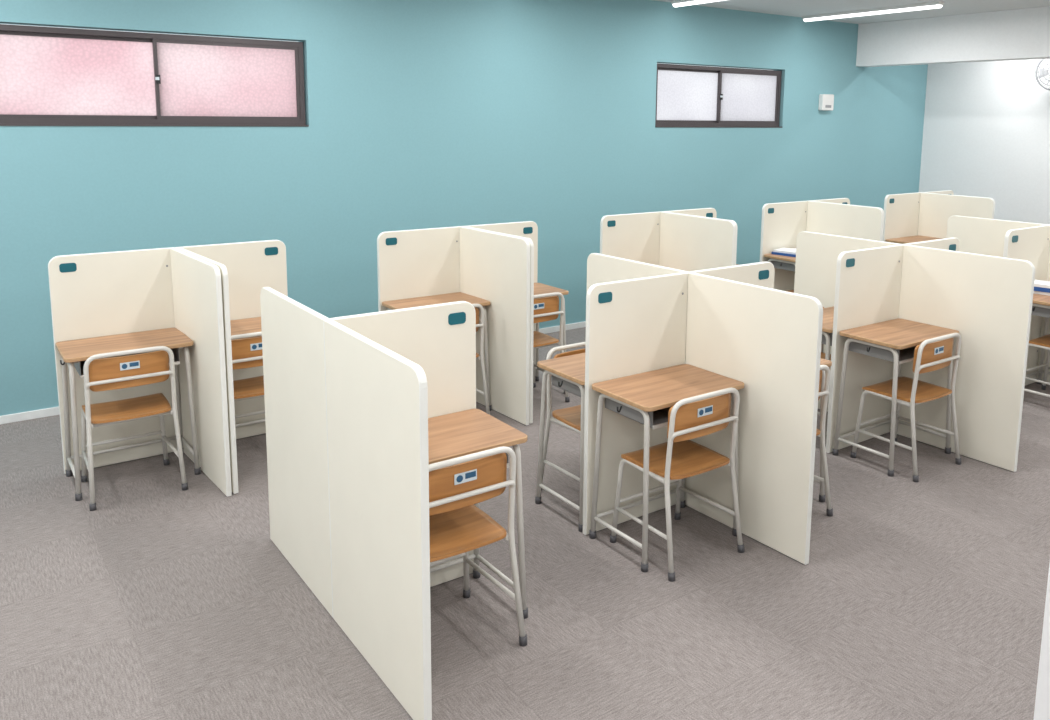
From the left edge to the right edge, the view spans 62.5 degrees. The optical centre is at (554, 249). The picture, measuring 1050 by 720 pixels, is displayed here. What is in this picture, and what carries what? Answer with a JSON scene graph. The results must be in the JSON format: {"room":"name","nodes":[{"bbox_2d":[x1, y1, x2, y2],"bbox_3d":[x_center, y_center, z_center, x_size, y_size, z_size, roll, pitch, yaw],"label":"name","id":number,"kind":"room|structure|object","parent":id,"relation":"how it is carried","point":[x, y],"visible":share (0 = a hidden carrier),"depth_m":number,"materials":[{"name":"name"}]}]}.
{"room":"study room","nodes":[
{"label":"study room","id":0,"kind":"room"},
{"bbox_2d":[0,0,927,415],"bbox_3d":[-0.268,-0.736,7.624,12.495,3.050,0.160,-6,11,-35],"label":"wall","id":1,"kind":"structure","parent":0,"point":[420,114],"depth_m":6.95,"materials":[{"name":"teal paint"}]},
{"bbox_2d":[0,24,308,126],"bbox_3d":[-2.664,-1.133,5.790,2.022,0.609,0.126,-6,11,-35],"label":"window","id":2,"kind":"structure","parent":1,"relation":"in","point":[50,76],"depth_m":5.76,"materials":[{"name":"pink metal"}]},
{"bbox_2d":[0,321,585,423],"bbox_3d":[-0.318,0.764,7.718,12.283,0.054,0.012,-6,11,-35],"label":"baseboard","id":3,"kind":"structure","parent":1,"relation":"attached to","point":[40,413],"depth_m":5.59,"materials":[{"name":"white plastic"}]},
{"bbox_2d":[655,63,782,127],"bbox_3d":[1.699,-1.563,8.895,1.853,0.609,0.126,-6,11,-35],"label":"window","id":4,"kind":"structure","parent":1,"relation":"in","point":[686,95],"depth_m":8.89,"materials":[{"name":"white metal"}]},
{"bbox_2d":[818,94,833,110],"bbox_3d":[3.070,-1.661,9.765,0.200,0.180,0.063,-6,11,-35],"label":"sensor box","id":5,"kind":"object","parent":1,"relation":"attached to","point":[826,101],"visible":1,"depth_m":9.73,"materials":[{"name":"white plastic"}]},
{"bbox_2d":[0,327,1049,719],"bbox_3d":[1.994,1.344,4.560,12.695,0.100,8.246,-6,11,-35],"label":"floor","id":6,"kind":"structure","parent":0,"point":[925,599],"depth_m":3.48,"materials":[{"name":"carpet"}]},
{"bbox_2d":[55,327,200,500],"bbox_3d":[-2.292,0.861,4.663,0.613,0.744,0.404,-6,11,-35],"label":"school desk","id":7,"kind":"object","parent":6,"relation":"on","point":[75,353],"visible":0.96,"depth_m":4.62,"materials":[{"name":"brown wood"}]},
{"bbox_2d":[81,346,187,510],"bbox_3d":[-2.227,0.867,4.521,0.460,0.778,0.436,-5,11,-35],"label":"chair","id":8,"kind":"object","parent":6,"relation":"on","point":[113,373],"visible":1,"depth_m":4.41,"materials":[{"name":"beige paint"}]},
{"bbox_2d":[48,240,287,496],"bbox_3d":[-1.927,0.629,4.676,1.258,1.196,0.817,-6,11,-35],"label":"screen","id":9,"kind":"object","parent":6,"relation":"on","point":[197,291],"visible":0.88,"depth_m":4.74,"materials":[{"name":"beige laminate"}]},
{"bbox_2d":[230,317,264,427],"bbox_3d":[-1.769,0.809,5.035,0.613,0.744,0.404,-6,11,-35],"label":"school desk","id":10,"kind":"object","parent":6,"relation":"on","point":[248,325],"visible":0.02,"depth_m":5.02,"materials":[{"name":"brown wood"}]},
{"bbox_2d":[231,332,264,418],"bbox_3d":[-1.711,0.814,4.907,0.460,0.778,0.436,-6,11,-35],"label":"chair","id":11,"kind":"object","parent":6,"relation":"on","point":[246,353],"visible":0.26,"depth_m":4.73,"materials":[{"name":"beige paint"}]},
{"bbox_2d":[260,287,475,719],"bbox_3d":[-0.600,0.825,3.471,0.648,1.196,1.564,-6,11,-35],"label":"screen","id":12,"kind":"object","parent":6,"relation":"on","point":[350,400],"visible":0.98,"depth_m":3.18,"materials":[{"name":"white plastic"}]},
{"bbox_2d":[382,292,490,410],"bbox_3d":[-0.779,0.712,5.740,0.613,0.744,0.404,-6,11,-35],"label":"school desk","id":13,"kind":"object","parent":6,"relation":"on","point":[458,296],"visible":0.27,"depth_m":5.74,"materials":[{"name":"brown wood"}]},
{"bbox_2d":[377,221,537,424],"bbox_3d":[-0.414,0.480,5.753,1.258,1.196,0.817,-6,11,-35],"label":"screen","id":14,"kind":"object","parent":6,"relation":"on","point":[497,263],"visible":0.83,"depth_m":5.71,"materials":[{"name":"beige laminate"}]},
{"bbox_2d":[429,446,526,645],"bbox_3d":[-0.406,1.083,3.211,0.460,0.778,0.436,-6,11,-35],"label":"chair","id":15,"kind":"object","parent":6,"relation":"on","point":[457,527],"visible":0.69,"depth_m":3.13,"materials":[{"name":"beige paint"}]},
{"bbox_2d":[428,409,527,618],"bbox_3d":[-0.459,1.079,3.337,0.613,0.744,0.404,-6,11,-35],"label":"school desk","id":16,"kind":"object","parent":6,"relation":"on","point":[466,432],"visible":0.46,"depth_m":3.34,"materials":[{"name":"brown wood"}]},
{"bbox_2d":[472,304,489,414],"bbox_3d":[-0.714,0.718,5.598,0.460,0.778,0.436,-5,10,-35],"label":"chair","id":17,"kind":"object","parent":6,"relation":"on","point":[481,357],"visible":0.15,"depth_m":5.58,"materials":[{"name":"beige paint"}]},
{"bbox_2d":[533,292,569,401],"bbox_3d":[-0.199,0.665,5.983,0.460,0.778,0.436,-6,11,-35],"label":"chair","id":18,"kind":"object","parent":6,"relation":"on","point":[545,309],"visible":0.4,"depth_m":5.90,"materials":[{"name":"beige paint"}]},
{"bbox_2d":[534,283,568,393],"bbox_3d":[-0.256,0.660,6.112,0.613,0.744,0.404,-6,11,-35],"label":"school desk","id":19,"kind":"object","parent":6,"relation":"on","point":[539,288],"visible":0.17,"depth_m":6.13,"materials":[{"name":"brown wood"}]},
{"bbox_2d":[535,353,584,531],"bbox_3d":[0.263,0.928,4.382,0.613,0.744,0.404,-6,11,-35],"label":"school desk","id":20,"kind":"object","parent":6,"relation":"on","point":[567,372],"visible":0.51,"depth_m":4.23,"materials":[{"name":"brown wood"}]},
{"bbox_2d":[541,342,585,490],"bbox_3d":[0.216,0.897,4.478,0.460,0.778,0.436,-6,11,-35],"label":"chair","id":21,"kind":"object","parent":6,"relation":"on","point":[569,418],"visible":0.33,"depth_m":4.46,"materials":[{"name":"beige paint"}]},
{"bbox_2d":[589,364,743,571],"bbox_3d":[0.522,0.984,4.026,0.613,0.744,0.404,-6,11,-35],"label":"school desk","id":22,"kind":"object","parent":6,"relation":"on","point":[646,398],"visible":0.88,"depth_m":3.93,"materials":[{"name":"brown wood"}]},
{"bbox_2d":[600,208,737,271],"bbox_3d":[1.099,0.332,6.830,1.258,1.196,0.817,-6,11,-35],"label":"screen","id":23,"kind":"object","parent":6,"relation":"on","point":[688,240],"visible":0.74,"depth_m":6.83,"materials":[{"name":"beige laminate"}]},
{"bbox_2d":[610,388,743,581],"bbox_3d":[0.560,0.985,3.920,0.460,0.778,0.436,-6,11,-35],"label":"chair","id":24,"kind":"object","parent":6,"relation":"on","point":[679,458],"visible":0.98,"depth_m":3.83,"materials":[{"name":"beige paint"}]},
{"bbox_2d":[583,253,822,564],"bbox_3d":[0.656,0.703,4.356,1.242,1.196,0.987,3,9,15],"label":"screen","id":25,"kind":"object","parent":6,"relation":"on","point":[732,322],"visible":0.88,"depth_m":4.03,"materials":[{"name":"beige laminate"}]},
{"bbox_2d":[764,254,795,271],"bbox_3d":[2.247,0.414,7.894,0.613,0.744,0.404,-6,11,-35],"label":"school desk","id":26,"kind":"object","parent":6,"relation":"on","point":[778,261],"visible":0.22,"depth_m":7.71,"materials":[{"name":"brown wood"}]},
{"bbox_2d":[771,252,795,256],"bbox_3d":[2.141,0.037,7.821,0.210,0.020,0.280,-8,12,-44],"label":"workbook","id":27,"kind":"object","parent":26,"relation":"on","point":[775,253],"visible":0.39,"depth_m":7.76,"materials":[{"name":"blue paper"}]},
{"bbox_2d":[773,248,795,254],"bbox_3d":[2.149,0.016,7.824,0.270,0.018,0.200,8,12,42],"label":"workbook","id":28,"kind":"object","parent":27,"relation":"on","point":[780,250],"visible":0.59,"depth_m":7.81,"materials":[{"name":"white paper"}]},
{"bbox_2d":[760,198,883,290],"bbox_3d":[2.611,0.183,7.907,1.258,1.196,0.817,-6,11,-35],"label":"screen","id":29,"kind":"object","parent":6,"relation":"on","point":[781,224],"visible":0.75,"depth_m":7.90,"materials":[{"name":"beige laminate"}]},
{"bbox_2d":[813,358,831,501],"bbox_3d":[1.045,0.933,4.399,0.613,0.744,0.404,-6,11,-35],"label":"school desk","id":30,"kind":"object","parent":6,"relation":"on","point":[822,496],"visible":0.09,"depth_m":4.43,"materials":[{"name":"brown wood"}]},
{"bbox_2d":[814,365,832,515],"bbox_3d":[1.083,0.933,4.293,0.460,0.778,0.436,-6,11,-35],"label":"chair","id":31,"kind":"object","parent":6,"relation":"on","point":[821,433],"visible":0.15,"depth_m":4.28,"materials":[{"name":"beige paint"}]},
{"bbox_2d":[817,306,830,414],"bbox_3d":[1.691,0.754,5.514,0.460,0.778,0.436,-6,11,-35],"label":"chair","id":32,"kind":"object","parent":6,"relation":"on","point":[822,345],"visible":0.03,"depth_m":5.65,"materials":[{"name":"beige paint"}]},
{"bbox_2d":[821,306,833,445],"bbox_3d":[1.738,0.784,5.418,0.613,0.744,0.404,-6,11,-35],"label":"school desk","id":33,"kind":"object","parent":6,"relation":"on","point":[828,313],"visible":0.16,"depth_m":5.13,"materials":[{"name":"brown wood"}]},
{"bbox_2d":[832,318,958,476],"bbox_3d":[1.996,0.841,5.062,0.613,0.744,0.404,-6,11,-35],"label":"school desk","id":34,"kind":"object","parent":6,"relation":"on","point":[896,341],"visible":0.9,"depth_m":4.97,"materials":[{"name":"brown wood"}]},
{"bbox_2d":[850,333,960,481],"bbox_3d":[2.035,0.842,4.956,0.460,0.778,0.436,-6,11,-35],"label":"chair","id":35,"kind":"object","parent":6,"relation":"on","point":[933,354],"visible":0.97,"depth_m":4.88,"materials":[{"name":"beige paint"}]},
{"bbox_2d":[794,231,1034,471],"bbox_3d":[2.131,0.560,5.392,1.242,1.196,0.987,3,9,15],"label":"screen","id":36,"kind":"object","parent":6,"relation":"on","point":[988,299],"visible":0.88,"depth_m":5.07,"materials":[{"name":"beige laminate"}]},
{"bbox_2d":[886,235,943,243],"bbox_3d":[3.760,0.265,8.970,0.613,0.744,0.404,-6,11,-35],"label":"school desk","id":37,"kind":"object","parent":6,"relation":"on","point":[910,239],"visible":0.2,"depth_m":8.91,"materials":[{"name":"brown wood"}]},
{"bbox_2d":[883,190,994,241],"bbox_3d":[4.125,0.034,8.983,1.258,1.196,0.817,-6,11,-35],"label":"screen","id":38,"kind":"object","parent":6,"relation":"on","point":[928,214],"visible":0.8,"depth_m":9.01,"materials":[{"name":"beige laminate"}]},
{"bbox_2d":[947,215,1049,384],"bbox_3d":[3.660,0.409,6.480,1.242,1.196,0.987,3,9,15],"label":"screen","id":39,"kind":"object","parent":6,"relation":"on","point":[1027,241],"visible":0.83,"depth_m":6.48,"materials":[{"name":"beige laminate"}]},
{"bbox_2d":[1024,293,1049,397],"bbox_3d":[3.526,0.690,6.151,0.613,0.744,0.404,-6,11,-35],"label":"school desk","id":40,"kind":"object","parent":6,"relation":"on","point":[1041,303],"visible":0.38,"depth_m":5.98,"materials":[{"name":"brown wood"}]},
{"bbox_2d":[1033,291,1049,295],"bbox_3d":[3.522,0.300,6.174,0.200,0.020,0.250,-7,11,-41],"label":"workbook","id":41,"kind":"object","parent":40,"relation":"on","point":[1035,292],"visible":0.21,"depth_m":6.11,"materials":[{"name":"white paper"}]},
{"bbox_2d":[1034,287,1049,292],"bbox_3d":[3.520,0.276,6.157,0.250,0.030,0.190,8,12,42],"label":"workbook","id":42,"kind":"object","parent":41,"relation":"on","point":[1040,289],"visible":0.3,"depth_m":6.10,"materials":[{"name":"blue paper"}]},
{"bbox_2d":[1034,279,1049,287],"bbox_3d":[3.520,0.251,6.153,0.250,0.020,0.190,8,12,42],"label":"workbook","id":43,"kind":"object","parent":42,"relation":"on","point":[1037,283],"visible":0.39,"depth_m":6.14,"materials":[{"name":"white paper"}]},
{"bbox_2d":[1025,334,1049,389],"bbox_3d":[3.564,0.691,6.045,0.460,0.778,0.436,-6,11,-35],"label":"chair","id":44,"kind":"object","parent":6,"relation":"on","point":[1043,342],"visible":0.73,"depth_m":6.13,"materials":[{"name":"beige paint"}]},
{"bbox_2d":[655,0,1049,23],"bbox_3d":[2.024,-1.770,4.087,12.695,0.100,8.246,-6,11,-35],"label":"ceiling","id":45,"kind":"structure","parent":0,"point":[795,8],"depth_m":8.45,"materials":[{"name":"paint"}]},
{"bbox_2d":[671,0,723,6],"bbox_3d":[1.591,-2.222,7.561,0.090,0.056,1.560,-6,11,-35],"label":"ceiling light","id":46,"kind":"object","parent":45,"relation":"attached to","point":[676,3],"depth_m":7.99,"materials":[{"name":"white plastic"}]},
{"bbox_2d":[802,1,943,21],"bbox_3d":[3.142,-2.375,8.665,0.090,0.056,1.560,-6,11,-35],"label":"ceiling light","id":47,"kind":"object","parent":45,"relation":"attached to","point":[938,4],"depth_m":8.56,"materials":[{"name":"white plastic"}]},
{"bbox_2d":[856,6,1049,66],"bbox_3d":[5.897,-1.869,6.912,0.233,0.476,7.885,-6,11,-35],"label":"ceiling beam","id":48,"kind":"structure","parent":45,"relation":"attached to","point":[1016,34],"depth_m":9.04,"materials":[{"name":"white paint"}]},
{"bbox_2d":[919,59,1049,224],"bbox_3d":[7.130,-0.702,7.870,0.200,3.050,8.086,-6,11,-35],"label":"wall","id":49,"kind":"structure","parent":0,"point":[986,128],"depth_m":10.30,"materials":[{"name":"white paint"}]},
{"bbox_2d":[1035,59,1049,90],"bbox_3d":[5.539,-1.936,9.505,0.300,0.448,0.416,-6,11,-35],"label":"wall fan","id":50,"kind":"object","parent":49,"relation":"attached to","point":[1043,72],"visible":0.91,"depth_m":9.54,"materials":[{"name":"grey plastic"}]},
{"bbox_2d":[1033,563,1049,719],"bbox_3d":[1.588,0.167,1.793,0.155,3.048,0.882,-6,11,-35],"label":"wall","id":51,"kind":"structure","parent":0,"point":[1042,702],"depth_m":2.24,"materials":[{"name":"white paint"}]}
]}

